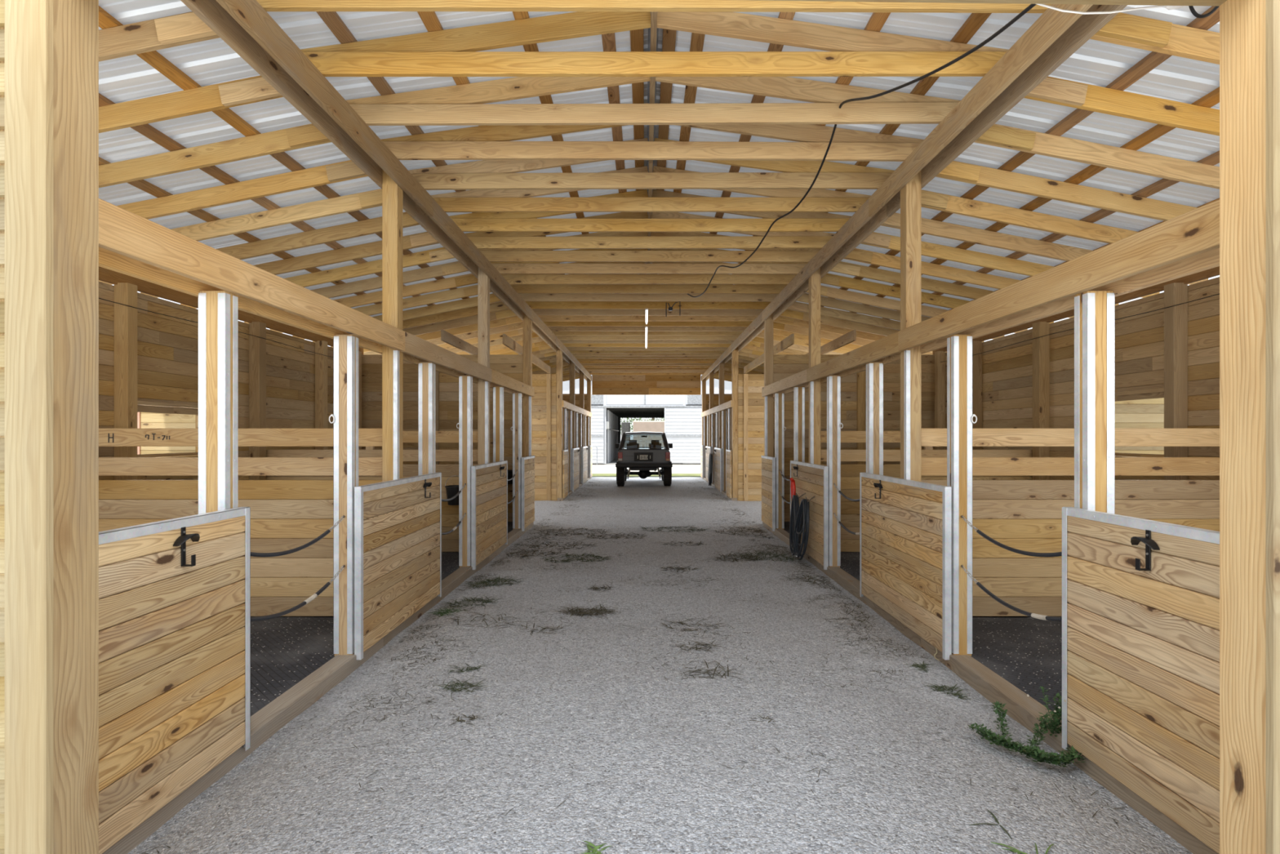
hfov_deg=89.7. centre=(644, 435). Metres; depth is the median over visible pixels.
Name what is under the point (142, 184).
purlin
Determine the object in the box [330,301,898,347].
roof truss
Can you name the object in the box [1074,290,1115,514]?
post
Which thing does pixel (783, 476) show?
chain
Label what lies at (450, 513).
wall
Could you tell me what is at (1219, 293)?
wire line
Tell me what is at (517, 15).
purlin
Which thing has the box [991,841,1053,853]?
sprig
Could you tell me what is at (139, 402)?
window
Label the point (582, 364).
roof truss
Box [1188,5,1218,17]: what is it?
power cable
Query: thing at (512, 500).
chain
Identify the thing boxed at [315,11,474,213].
purlin
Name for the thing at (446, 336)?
beam
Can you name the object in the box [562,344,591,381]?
beam
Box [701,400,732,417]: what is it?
header board
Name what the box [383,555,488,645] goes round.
board
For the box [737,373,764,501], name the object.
wall
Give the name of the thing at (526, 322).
post
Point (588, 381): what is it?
post
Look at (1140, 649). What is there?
barrier
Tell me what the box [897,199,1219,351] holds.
header board
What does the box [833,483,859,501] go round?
chain
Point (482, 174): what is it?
roof truss
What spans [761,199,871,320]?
beam
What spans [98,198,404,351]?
header board
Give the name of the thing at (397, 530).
barrier
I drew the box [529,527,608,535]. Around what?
grass tuft
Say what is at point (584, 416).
post
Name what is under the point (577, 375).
roof truss
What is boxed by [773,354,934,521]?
wall
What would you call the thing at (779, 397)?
post
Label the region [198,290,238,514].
post
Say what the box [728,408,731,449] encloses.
post
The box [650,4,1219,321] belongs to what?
metal roof
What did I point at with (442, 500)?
chain
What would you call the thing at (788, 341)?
beam
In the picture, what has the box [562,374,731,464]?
building
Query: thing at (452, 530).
chain
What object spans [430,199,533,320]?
beam
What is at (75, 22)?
post
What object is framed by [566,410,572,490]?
post
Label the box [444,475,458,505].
bucket
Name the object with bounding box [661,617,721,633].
grass tuft
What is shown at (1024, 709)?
board
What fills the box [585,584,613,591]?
grass tuft
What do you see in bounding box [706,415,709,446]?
post
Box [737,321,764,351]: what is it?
beam
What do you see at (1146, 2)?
header
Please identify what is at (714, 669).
grass tuft
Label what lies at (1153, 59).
purlin
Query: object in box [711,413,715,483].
post
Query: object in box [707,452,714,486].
garden hose
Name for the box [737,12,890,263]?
purlin
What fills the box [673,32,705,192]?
purlin
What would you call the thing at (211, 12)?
beam
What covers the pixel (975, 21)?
purlin
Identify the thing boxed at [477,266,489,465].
post
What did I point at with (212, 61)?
metal roof
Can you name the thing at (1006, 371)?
wall
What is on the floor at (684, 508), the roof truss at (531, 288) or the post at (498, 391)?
the post at (498, 391)
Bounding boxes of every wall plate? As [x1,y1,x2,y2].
[98,266,363,354]
[932,266,1219,354]
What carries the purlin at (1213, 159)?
on the roof truss at (575, 357)
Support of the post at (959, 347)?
on the floor at (684, 508)
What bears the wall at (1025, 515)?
attached to the wall at (1006, 371)
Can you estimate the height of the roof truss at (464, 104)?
1.205 m
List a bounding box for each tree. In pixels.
[620,417,641,436]
[629,417,664,426]
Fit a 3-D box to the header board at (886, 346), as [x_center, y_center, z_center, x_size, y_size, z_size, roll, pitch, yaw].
[2.104,-0.775,6.801,0.039,0.169,2.997,0,0,0]
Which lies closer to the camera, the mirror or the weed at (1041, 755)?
the weed at (1041, 755)
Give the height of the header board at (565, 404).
0.165 m
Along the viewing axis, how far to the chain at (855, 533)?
6.93 m
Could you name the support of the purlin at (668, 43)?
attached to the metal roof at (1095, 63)
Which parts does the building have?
sliding door, door rail, frame post, frame rail, door rail, frame post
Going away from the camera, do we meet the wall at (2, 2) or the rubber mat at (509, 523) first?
the wall at (2, 2)
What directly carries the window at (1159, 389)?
in the wall at (1006, 371)
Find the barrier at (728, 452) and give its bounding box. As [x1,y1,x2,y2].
[725,449,732,497]
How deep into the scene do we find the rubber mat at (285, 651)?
4.52 m
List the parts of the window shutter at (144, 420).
edge trim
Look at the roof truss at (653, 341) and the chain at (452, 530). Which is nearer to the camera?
the chain at (452, 530)
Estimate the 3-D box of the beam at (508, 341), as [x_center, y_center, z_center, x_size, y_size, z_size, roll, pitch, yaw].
[-2.325,-1.595,13.175,0.040,0.170,5.150,0,0,0]
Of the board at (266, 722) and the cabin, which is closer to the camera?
the board at (266, 722)
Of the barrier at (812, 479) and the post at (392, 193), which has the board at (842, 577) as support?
the barrier at (812, 479)
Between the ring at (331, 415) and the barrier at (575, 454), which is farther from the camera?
the barrier at (575, 454)
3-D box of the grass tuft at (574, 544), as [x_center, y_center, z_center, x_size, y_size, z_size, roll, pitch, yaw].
[-1.213,1.557,9.121,1.177,0.042,0.718,0,0,0]
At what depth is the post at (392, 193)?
5.24 m
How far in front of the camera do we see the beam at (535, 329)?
13.66 m
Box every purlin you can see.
[98,5,469,299]
[98,93,435,306]
[98,156,382,304]
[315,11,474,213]
[417,11,559,263]
[512,11,589,234]
[601,32,626,192]
[630,28,644,263]
[653,28,676,263]
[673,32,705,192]
[709,12,795,234]
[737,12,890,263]
[820,6,1219,306]
[825,13,991,213]
[849,87,1219,312]
[882,150,1219,319]
[949,198,1219,310]
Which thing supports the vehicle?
on the floor at (684, 508)
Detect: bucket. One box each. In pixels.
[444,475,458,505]
[507,462,512,484]
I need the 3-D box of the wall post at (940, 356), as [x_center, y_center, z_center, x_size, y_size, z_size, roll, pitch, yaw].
[5.087,0.039,11.100,0.133,2.982,0.120,0,0,0]
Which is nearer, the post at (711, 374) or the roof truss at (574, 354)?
the roof truss at (574, 354)
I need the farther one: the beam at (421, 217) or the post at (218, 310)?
the beam at (421, 217)
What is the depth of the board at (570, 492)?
17.42 m
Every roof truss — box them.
[98,0,1219,64]
[98,11,1219,136]
[98,76,1219,189]
[98,165,1208,284]
[116,102,1198,221]
[140,189,1159,297]
[171,137,1138,244]
[180,212,1119,308]
[244,248,1053,323]
[270,262,1027,333]
[292,284,1004,339]
[310,231,1074,318]
[312,284,983,342]
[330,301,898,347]
[363,308,946,352]
[363,315,932,354]
[438,320,862,349]
[447,326,853,353]
[454,331,843,354]
[489,335,808,354]
[500,339,794,354]
[532,342,764,355]
[532,353,764,366]
[532,355,764,369]
[532,358,764,372]
[532,360,764,373]
[534,346,759,358]
[537,363,755,373]
[539,350,764,363]
[552,365,741,373]
[562,367,731,376]
[562,369,731,377]
[562,371,731,379]
[562,373,731,382]
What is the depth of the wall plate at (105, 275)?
6.98 m
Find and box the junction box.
[666,301,680,316]
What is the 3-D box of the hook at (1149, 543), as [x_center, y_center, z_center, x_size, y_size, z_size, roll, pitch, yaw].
[2.042,0.470,2.645,0.055,0.164,0.116,0,0,0]
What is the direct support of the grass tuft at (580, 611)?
on the floor at (684, 508)
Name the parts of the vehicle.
seat, number plate, plate, seat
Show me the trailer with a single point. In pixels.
(638, 425)
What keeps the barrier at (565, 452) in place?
on the floor at (684, 508)
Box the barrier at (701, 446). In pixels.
[700,444,703,478]
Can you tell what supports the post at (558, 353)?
on the floor at (684, 508)
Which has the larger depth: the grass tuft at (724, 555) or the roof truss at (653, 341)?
the roof truss at (653, 341)
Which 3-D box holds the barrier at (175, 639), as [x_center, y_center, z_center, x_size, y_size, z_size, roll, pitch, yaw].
[-1.980,0.949,2.466,0.046,1.193,1.453,0,0,0]
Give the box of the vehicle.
[615,431,672,486]
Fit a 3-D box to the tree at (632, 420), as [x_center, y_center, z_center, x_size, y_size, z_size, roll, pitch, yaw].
[-2.626,-1.945,62.060,5.405,7.227,5.151,0,0,-9]
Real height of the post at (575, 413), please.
2.295 m
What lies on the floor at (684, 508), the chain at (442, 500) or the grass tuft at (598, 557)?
the grass tuft at (598, 557)
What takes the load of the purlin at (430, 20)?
on the roof truss
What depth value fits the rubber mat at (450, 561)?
7.65 m
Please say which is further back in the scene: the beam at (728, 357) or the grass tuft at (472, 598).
the beam at (728, 357)
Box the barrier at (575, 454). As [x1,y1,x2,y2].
[572,447,579,492]
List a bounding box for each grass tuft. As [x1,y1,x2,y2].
[427,607,465,616]
[434,676,490,697]
[440,595,501,608]
[443,611,526,628]
[447,662,487,674]
[449,713,484,724]
[463,575,522,587]
[505,549,565,556]
[520,622,565,635]
[524,540,596,550]
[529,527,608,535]
[538,551,613,563]
[549,603,621,617]
[585,532,645,539]
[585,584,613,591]
[641,524,706,532]
[659,564,697,573]
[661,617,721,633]
[662,541,706,546]
[668,640,721,653]
[673,658,745,679]
[708,551,766,562]
[712,525,771,538]
[733,550,797,561]
[752,713,773,724]
[795,573,829,582]
[838,608,875,624]
[905,660,935,671]
[924,682,972,699]
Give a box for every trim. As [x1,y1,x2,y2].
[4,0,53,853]
[1266,0,1279,853]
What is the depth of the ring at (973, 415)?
4.42 m
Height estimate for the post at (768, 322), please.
3.815 m
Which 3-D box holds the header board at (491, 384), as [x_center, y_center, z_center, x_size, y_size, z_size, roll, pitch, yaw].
[-2.160,-0.757,9.896,0.039,0.165,3.187,0,0,0]
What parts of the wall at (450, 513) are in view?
rail, rail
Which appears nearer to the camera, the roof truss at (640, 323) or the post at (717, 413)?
the roof truss at (640, 323)
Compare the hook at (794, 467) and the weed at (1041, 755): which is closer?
the weed at (1041, 755)
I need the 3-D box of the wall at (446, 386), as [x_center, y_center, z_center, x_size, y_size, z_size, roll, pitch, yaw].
[-3.603,0.045,11.400,2.885,2.970,0.080,0,0,0]
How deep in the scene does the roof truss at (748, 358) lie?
17.27 m
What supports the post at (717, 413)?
on the floor at (684, 508)
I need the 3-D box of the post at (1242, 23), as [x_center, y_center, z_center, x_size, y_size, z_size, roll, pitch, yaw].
[1.593,0.120,1.640,0.140,3.080,0.140,0,0,0]
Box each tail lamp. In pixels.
[617,452,622,460]
[665,452,670,460]
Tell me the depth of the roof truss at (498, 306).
10.61 m
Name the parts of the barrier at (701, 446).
board panel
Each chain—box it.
[250,515,345,556]
[250,564,345,621]
[441,483,466,501]
[441,512,466,534]
[507,490,517,503]
[779,470,790,480]
[779,490,790,503]
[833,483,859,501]
[833,512,859,534]
[960,515,1062,556]
[960,564,1062,621]
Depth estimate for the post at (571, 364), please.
18.37 m
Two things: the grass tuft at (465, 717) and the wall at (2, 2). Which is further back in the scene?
the grass tuft at (465, 717)
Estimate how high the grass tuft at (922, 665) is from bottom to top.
0.036 m
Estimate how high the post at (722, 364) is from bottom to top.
3.815 m
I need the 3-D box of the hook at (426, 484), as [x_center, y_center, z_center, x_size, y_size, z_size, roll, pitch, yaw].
[-1.931,0.470,5.740,0.055,0.164,0.116,0,0,0]
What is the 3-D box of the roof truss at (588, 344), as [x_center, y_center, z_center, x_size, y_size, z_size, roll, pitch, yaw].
[0.055,-2.084,16.094,11.127,1.205,0.077,0,0,0]
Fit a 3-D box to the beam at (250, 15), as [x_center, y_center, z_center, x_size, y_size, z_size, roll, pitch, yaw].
[-1.994,-2.127,3.500,0.039,0.175,5.000,0,0,0]
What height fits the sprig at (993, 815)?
0.020 m
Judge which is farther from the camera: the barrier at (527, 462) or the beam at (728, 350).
the beam at (728, 350)
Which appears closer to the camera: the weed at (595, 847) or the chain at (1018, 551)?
the weed at (595, 847)
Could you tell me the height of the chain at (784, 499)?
0.141 m
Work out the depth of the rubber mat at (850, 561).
7.68 m
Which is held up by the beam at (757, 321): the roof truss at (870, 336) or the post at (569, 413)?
the roof truss at (870, 336)
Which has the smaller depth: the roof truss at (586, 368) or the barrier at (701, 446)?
the roof truss at (586, 368)
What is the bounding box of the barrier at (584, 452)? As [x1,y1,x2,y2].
[582,445,587,484]
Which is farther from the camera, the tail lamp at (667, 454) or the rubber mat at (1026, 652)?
the tail lamp at (667, 454)
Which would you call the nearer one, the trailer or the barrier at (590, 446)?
the barrier at (590, 446)
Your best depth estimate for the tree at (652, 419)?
70.00 m
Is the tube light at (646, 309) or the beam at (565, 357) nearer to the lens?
the tube light at (646, 309)
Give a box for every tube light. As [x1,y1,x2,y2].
[644,308,648,324]
[644,326,647,348]
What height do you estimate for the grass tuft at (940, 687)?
0.036 m
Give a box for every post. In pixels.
[0,0,98,853]
[114,282,137,479]
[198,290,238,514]
[248,321,266,479]
[315,340,327,449]
[333,334,358,656]
[358,351,361,449]
[382,168,403,481]
[418,362,435,475]
[458,375,472,567]
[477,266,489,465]
[493,386,503,462]
[512,392,521,529]
[522,312,532,457]
[555,346,562,500]
[562,408,566,488]
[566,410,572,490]
[569,360,574,448]
[574,412,577,448]
[577,413,582,483]
[579,369,583,446]
[583,415,586,446]
[586,377,591,445]
[586,416,589,477]
[702,377,706,445]
[703,416,706,477]
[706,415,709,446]
[709,370,714,446]
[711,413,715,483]
[715,412,719,448]
[719,360,724,448]
[721,410,727,490]
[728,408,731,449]
[731,346,737,500]
[764,312,773,457]
[774,392,784,528]
[794,386,804,462]
[808,267,820,464]
[826,375,840,567]
[866,362,883,475]
[900,169,921,481]
[934,351,945,449]
[946,334,972,655]
[972,340,982,449]
[1032,321,1049,479]
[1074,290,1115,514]
[1164,282,1187,479]
[1219,0,1266,853]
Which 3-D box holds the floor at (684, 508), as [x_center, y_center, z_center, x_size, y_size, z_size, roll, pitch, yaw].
[0.000,1.658,17.050,28.000,0.204,37.100,0,0,0]
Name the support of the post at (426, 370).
on the floor at (684, 508)
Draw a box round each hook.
[173,526,199,566]
[422,479,431,497]
[499,464,504,476]
[792,464,798,476]
[873,480,882,498]
[1130,529,1159,570]
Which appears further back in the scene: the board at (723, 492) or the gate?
the gate
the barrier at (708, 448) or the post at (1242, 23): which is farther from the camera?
the barrier at (708, 448)
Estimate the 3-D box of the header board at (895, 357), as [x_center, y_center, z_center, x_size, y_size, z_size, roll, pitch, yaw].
[2.271,-0.757,6.801,0.039,0.165,2.997,0,0,0]
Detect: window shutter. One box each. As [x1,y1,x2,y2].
[137,412,196,454]
[1115,397,1164,454]
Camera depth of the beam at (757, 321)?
13.11 m
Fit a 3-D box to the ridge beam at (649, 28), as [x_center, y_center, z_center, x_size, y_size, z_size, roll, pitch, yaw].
[0.055,-2.764,12.375,0.320,0.034,24.050,0,0,0]
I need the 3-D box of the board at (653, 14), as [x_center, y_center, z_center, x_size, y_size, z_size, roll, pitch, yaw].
[0.055,-2.620,3.200,0.038,0.160,5.600,0,0,0]
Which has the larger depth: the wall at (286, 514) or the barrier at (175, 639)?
the wall at (286, 514)
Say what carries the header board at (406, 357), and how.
attached to the post at (483, 280)
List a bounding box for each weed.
[582,840,612,853]
[967,685,1085,766]
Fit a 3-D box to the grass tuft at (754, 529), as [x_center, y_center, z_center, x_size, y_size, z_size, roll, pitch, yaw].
[1.660,1.565,10.567,1.107,0.075,1.197,0,0,24]
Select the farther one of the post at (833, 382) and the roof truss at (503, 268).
the roof truss at (503, 268)
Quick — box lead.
[1036,4,1183,14]
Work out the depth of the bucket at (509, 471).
11.13 m
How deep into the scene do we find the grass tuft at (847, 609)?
5.60 m
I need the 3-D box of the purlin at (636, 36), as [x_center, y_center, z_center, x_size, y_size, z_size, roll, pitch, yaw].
[-0.055,-2.696,12.334,0.091,0.047,23.927,0,0,0]
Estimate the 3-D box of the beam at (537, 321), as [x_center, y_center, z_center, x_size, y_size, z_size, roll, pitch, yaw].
[-1.994,-2.127,13.537,0.039,0.175,4.127,0,0,0]
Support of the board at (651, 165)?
attached to the roof truss at (479, 200)
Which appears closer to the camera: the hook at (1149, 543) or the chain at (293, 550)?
the hook at (1149, 543)
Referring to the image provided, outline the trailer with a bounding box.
[633,420,664,447]
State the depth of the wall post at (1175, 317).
6.11 m
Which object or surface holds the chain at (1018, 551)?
attached to the post at (959, 347)
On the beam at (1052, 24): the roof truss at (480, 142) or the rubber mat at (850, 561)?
the roof truss at (480, 142)
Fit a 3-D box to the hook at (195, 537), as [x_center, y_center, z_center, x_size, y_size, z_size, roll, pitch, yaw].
[-1.931,0.470,2.730,0.055,0.164,0.116,0,0,0]
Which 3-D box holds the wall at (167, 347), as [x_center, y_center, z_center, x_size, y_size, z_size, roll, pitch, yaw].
[-5.060,0.091,6.535,0.030,3.037,9.830,0,0,0]
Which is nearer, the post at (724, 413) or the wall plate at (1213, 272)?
the wall plate at (1213, 272)
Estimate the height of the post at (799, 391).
2.295 m
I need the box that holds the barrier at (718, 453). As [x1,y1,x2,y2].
[714,447,722,492]
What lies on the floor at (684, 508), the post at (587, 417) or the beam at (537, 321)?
the post at (587, 417)
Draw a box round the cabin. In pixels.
[621,422,630,446]
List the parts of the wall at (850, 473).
rail, rail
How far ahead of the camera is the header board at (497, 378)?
9.52 m
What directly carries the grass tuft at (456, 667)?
on the floor at (684, 508)
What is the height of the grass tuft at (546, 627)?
0.030 m
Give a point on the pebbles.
(659, 740)
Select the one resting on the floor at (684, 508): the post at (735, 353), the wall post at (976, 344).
the post at (735, 353)
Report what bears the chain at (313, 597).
attached to the post at (345, 347)
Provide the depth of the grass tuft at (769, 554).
8.34 m
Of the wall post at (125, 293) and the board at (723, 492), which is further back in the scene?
the board at (723, 492)
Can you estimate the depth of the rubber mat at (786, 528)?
10.69 m
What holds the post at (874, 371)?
on the floor at (684, 508)
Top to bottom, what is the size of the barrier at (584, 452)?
1.193 m
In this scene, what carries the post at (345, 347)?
on the floor at (684, 508)
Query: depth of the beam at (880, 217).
7.32 m
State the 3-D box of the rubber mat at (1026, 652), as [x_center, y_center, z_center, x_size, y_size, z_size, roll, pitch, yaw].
[3.685,1.518,3.595,2.920,0.009,3.590,0,0,0]
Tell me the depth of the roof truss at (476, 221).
6.99 m
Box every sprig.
[968,809,1013,840]
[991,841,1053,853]
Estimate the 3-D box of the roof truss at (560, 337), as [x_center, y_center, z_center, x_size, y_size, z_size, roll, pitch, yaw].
[0.055,-2.084,14.883,11.127,1.205,0.077,0,0,0]
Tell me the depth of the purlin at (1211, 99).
4.90 m
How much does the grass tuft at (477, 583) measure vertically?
0.065 m
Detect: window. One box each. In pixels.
[137,400,198,457]
[1115,387,1164,457]
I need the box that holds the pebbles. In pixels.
[161,546,1155,853]
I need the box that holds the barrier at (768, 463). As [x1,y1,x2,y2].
[761,455,775,531]
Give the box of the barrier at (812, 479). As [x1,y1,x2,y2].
[790,460,828,569]
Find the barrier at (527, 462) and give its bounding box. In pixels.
[521,455,534,531]
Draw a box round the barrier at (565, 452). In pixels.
[562,449,568,497]
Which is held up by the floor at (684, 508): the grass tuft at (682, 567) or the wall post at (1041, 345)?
the grass tuft at (682, 567)
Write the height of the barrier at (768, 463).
1.193 m
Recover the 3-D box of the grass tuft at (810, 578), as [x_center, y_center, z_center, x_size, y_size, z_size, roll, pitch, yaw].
[1.852,1.577,7.064,0.388,0.045,0.422,0,0,0]
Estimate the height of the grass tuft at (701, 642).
0.038 m
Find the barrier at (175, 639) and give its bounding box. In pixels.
[98,506,250,853]
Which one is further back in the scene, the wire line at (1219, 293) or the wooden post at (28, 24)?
the wire line at (1219, 293)
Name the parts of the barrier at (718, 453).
board panel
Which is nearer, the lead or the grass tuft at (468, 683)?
the lead
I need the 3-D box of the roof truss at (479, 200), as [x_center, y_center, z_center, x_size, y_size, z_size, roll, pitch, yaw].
[0.055,-2.084,6.406,11.127,1.205,0.077,0,0,0]
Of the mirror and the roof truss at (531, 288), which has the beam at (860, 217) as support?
the roof truss at (531, 288)
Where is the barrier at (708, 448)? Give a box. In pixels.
[705,445,711,481]
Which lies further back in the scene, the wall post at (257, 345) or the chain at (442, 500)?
the wall post at (257, 345)
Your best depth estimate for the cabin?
57.20 m
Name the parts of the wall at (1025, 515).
rail, rail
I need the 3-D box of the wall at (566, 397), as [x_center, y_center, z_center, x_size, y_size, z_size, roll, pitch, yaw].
[-3.580,0.002,23.920,2.930,3.117,0.040,0,0,0]
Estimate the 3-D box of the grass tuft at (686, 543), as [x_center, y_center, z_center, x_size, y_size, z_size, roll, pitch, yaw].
[0.556,1.568,9.362,0.737,0.037,0.457,0,0,5]
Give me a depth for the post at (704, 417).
23.15 m
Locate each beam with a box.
[180,0,415,217]
[215,0,433,217]
[412,203,523,320]
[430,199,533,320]
[440,329,477,354]
[502,333,551,373]
[532,311,563,351]
[532,321,556,351]
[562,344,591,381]
[562,352,586,381]
[646,11,658,263]
[701,344,731,381]
[705,351,738,380]
[731,312,764,351]
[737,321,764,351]
[743,333,794,373]
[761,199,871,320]
[773,204,889,320]
[805,329,856,354]
[868,4,1092,217]
[886,4,1127,217]
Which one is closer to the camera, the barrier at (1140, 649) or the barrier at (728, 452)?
the barrier at (1140, 649)
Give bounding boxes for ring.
[328,413,334,423]
[971,413,977,423]
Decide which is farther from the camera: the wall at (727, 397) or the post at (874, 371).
the wall at (727, 397)
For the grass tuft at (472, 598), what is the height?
0.060 m
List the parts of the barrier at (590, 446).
board panel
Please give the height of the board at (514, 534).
0.172 m
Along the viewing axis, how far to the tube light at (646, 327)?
14.14 m
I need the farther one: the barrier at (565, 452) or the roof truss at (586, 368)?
the roof truss at (586, 368)
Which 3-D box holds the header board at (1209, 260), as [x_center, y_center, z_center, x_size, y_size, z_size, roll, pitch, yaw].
[2.271,-0.757,3.510,0.039,0.165,3.580,0,0,0]
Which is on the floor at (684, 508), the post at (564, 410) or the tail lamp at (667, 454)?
the post at (564, 410)
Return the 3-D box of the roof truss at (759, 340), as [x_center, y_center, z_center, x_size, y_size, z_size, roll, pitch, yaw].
[0.055,-2.084,14.277,11.126,1.205,0.077,0,0,0]
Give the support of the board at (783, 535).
on the floor at (442, 552)
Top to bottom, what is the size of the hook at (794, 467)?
0.164 m
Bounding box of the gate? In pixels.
[592,445,597,464]
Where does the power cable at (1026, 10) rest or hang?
hanging from the roof truss at (464, 104)
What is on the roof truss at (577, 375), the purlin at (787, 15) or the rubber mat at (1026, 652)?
the purlin at (787, 15)
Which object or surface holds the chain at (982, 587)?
attached to the post at (959, 347)
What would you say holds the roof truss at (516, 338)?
on the beam at (535, 329)
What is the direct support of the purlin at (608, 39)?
on the roof truss
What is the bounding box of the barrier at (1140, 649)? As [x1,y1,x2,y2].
[1062,506,1219,853]
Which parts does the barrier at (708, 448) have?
board panel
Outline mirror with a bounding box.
[667,443,672,448]
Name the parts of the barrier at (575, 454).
board panel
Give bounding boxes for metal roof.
[98,0,648,316]
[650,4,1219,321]
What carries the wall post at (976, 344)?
on the rubber mat at (786, 528)
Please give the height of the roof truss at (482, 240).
1.205 m
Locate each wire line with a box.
[98,297,333,357]
[940,293,1219,362]
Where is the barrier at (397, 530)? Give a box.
[354,472,441,659]
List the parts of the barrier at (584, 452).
board panel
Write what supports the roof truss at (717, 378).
on the beam at (728, 350)
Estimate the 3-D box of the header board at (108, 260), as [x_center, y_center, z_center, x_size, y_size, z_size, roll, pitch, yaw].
[-2.160,-0.757,3.510,0.039,0.165,3.580,0,0,0]
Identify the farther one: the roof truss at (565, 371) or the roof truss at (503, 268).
the roof truss at (565, 371)
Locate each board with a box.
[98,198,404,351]
[98,247,382,353]
[102,637,383,853]
[381,352,477,383]
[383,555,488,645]
[400,331,491,382]
[488,521,533,562]
[489,382,523,397]
[490,368,534,396]
[557,476,591,500]
[561,400,591,417]
[647,163,653,263]
[648,11,657,163]
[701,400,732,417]
[701,476,737,500]
[761,368,807,396]
[762,521,809,561]
[773,382,808,397]
[806,331,902,382]
[809,555,920,646]
[820,352,922,383]
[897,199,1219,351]
[920,636,1217,853]
[921,247,1219,353]
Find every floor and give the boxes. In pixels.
[127,464,1192,853]
[278,551,1031,617]
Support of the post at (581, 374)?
on the floor at (684, 508)
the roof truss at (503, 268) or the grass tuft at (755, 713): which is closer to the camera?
the grass tuft at (755, 713)
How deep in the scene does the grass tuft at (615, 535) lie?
10.04 m
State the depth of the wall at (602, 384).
24.04 m
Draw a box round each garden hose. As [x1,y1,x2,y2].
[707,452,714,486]
[789,477,814,559]
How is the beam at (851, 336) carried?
on the wall at (750, 400)
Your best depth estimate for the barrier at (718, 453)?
18.09 m
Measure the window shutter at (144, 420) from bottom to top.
0.790 m
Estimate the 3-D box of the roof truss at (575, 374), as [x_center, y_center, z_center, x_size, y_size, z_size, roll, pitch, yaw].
[0.055,-2.084,22.149,11.127,1.205,0.077,0,0,0]
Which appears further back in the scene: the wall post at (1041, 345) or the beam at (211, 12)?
the wall post at (1041, 345)
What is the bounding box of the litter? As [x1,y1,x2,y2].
[139,481,1130,853]
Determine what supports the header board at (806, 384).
attached to the post at (768, 322)
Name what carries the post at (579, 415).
on the floor at (684, 508)
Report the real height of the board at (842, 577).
0.172 m
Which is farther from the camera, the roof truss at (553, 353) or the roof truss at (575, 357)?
the roof truss at (575, 357)
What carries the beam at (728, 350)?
attached to the post at (722, 364)
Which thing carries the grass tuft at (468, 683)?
on the floor at (684, 508)
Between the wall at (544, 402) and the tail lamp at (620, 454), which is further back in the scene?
the tail lamp at (620, 454)
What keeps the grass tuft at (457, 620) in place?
on the floor at (684, 508)
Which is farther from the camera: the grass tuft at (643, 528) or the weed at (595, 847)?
the grass tuft at (643, 528)
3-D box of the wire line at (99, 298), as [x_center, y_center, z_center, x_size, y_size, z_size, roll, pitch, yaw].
[-4.895,-1.240,6.400,0.008,0.031,9.000,0,0,0]
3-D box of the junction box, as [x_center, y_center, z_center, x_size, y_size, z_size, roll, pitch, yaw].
[0.478,-2.156,10.950,0.250,0.266,0.076,0,0,0]
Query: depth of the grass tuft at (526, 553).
8.56 m
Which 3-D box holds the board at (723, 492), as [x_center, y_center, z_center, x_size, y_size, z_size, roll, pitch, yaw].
[2.167,1.594,19.805,0.136,0.172,8.410,0,0,0]
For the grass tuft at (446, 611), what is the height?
0.048 m
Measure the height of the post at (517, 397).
2.295 m
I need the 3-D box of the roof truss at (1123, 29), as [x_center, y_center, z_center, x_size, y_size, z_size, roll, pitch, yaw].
[0.055,-2.084,3.378,11.127,1.205,0.077,0,0,0]
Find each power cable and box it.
[687,4,1036,297]
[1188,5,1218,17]
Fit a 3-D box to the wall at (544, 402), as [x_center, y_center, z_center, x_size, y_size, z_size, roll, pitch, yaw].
[-3.595,0.045,15.630,2.900,3.090,0.060,0,0,0]
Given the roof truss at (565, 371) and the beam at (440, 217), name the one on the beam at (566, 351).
the roof truss at (565, 371)
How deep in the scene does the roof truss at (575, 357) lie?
18.48 m
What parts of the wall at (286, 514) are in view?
rail, rail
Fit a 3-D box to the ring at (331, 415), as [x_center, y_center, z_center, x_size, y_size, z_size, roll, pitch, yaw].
[-2.150,-0.116,4.423,0.039,0.064,0.018,0,0,0]
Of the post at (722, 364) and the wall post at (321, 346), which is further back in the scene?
the post at (722, 364)
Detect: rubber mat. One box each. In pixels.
[250,617,334,715]
[441,552,459,580]
[507,521,512,533]
[783,521,790,533]
[840,551,859,580]
[970,617,1062,714]
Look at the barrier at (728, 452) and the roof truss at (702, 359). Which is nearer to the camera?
the barrier at (728, 452)
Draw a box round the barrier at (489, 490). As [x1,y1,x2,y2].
[471,460,507,569]
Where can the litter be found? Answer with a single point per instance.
(552, 531)
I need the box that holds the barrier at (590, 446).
[589,444,592,478]
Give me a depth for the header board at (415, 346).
6.32 m
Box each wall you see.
[0,0,4,853]
[98,281,333,479]
[98,428,382,616]
[266,431,477,551]
[361,354,522,521]
[532,373,556,500]
[562,393,586,410]
[591,374,700,395]
[706,393,731,433]
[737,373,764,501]
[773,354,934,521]
[820,431,1032,551]
[921,428,1219,616]
[945,276,1219,479]
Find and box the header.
[745,0,1226,6]
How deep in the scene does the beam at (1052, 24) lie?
3.95 m
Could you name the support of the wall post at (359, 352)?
on the rubber mat at (509, 523)
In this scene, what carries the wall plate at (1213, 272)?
on the wall at (1006, 371)
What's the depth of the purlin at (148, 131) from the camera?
4.98 m
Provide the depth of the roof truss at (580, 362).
19.69 m

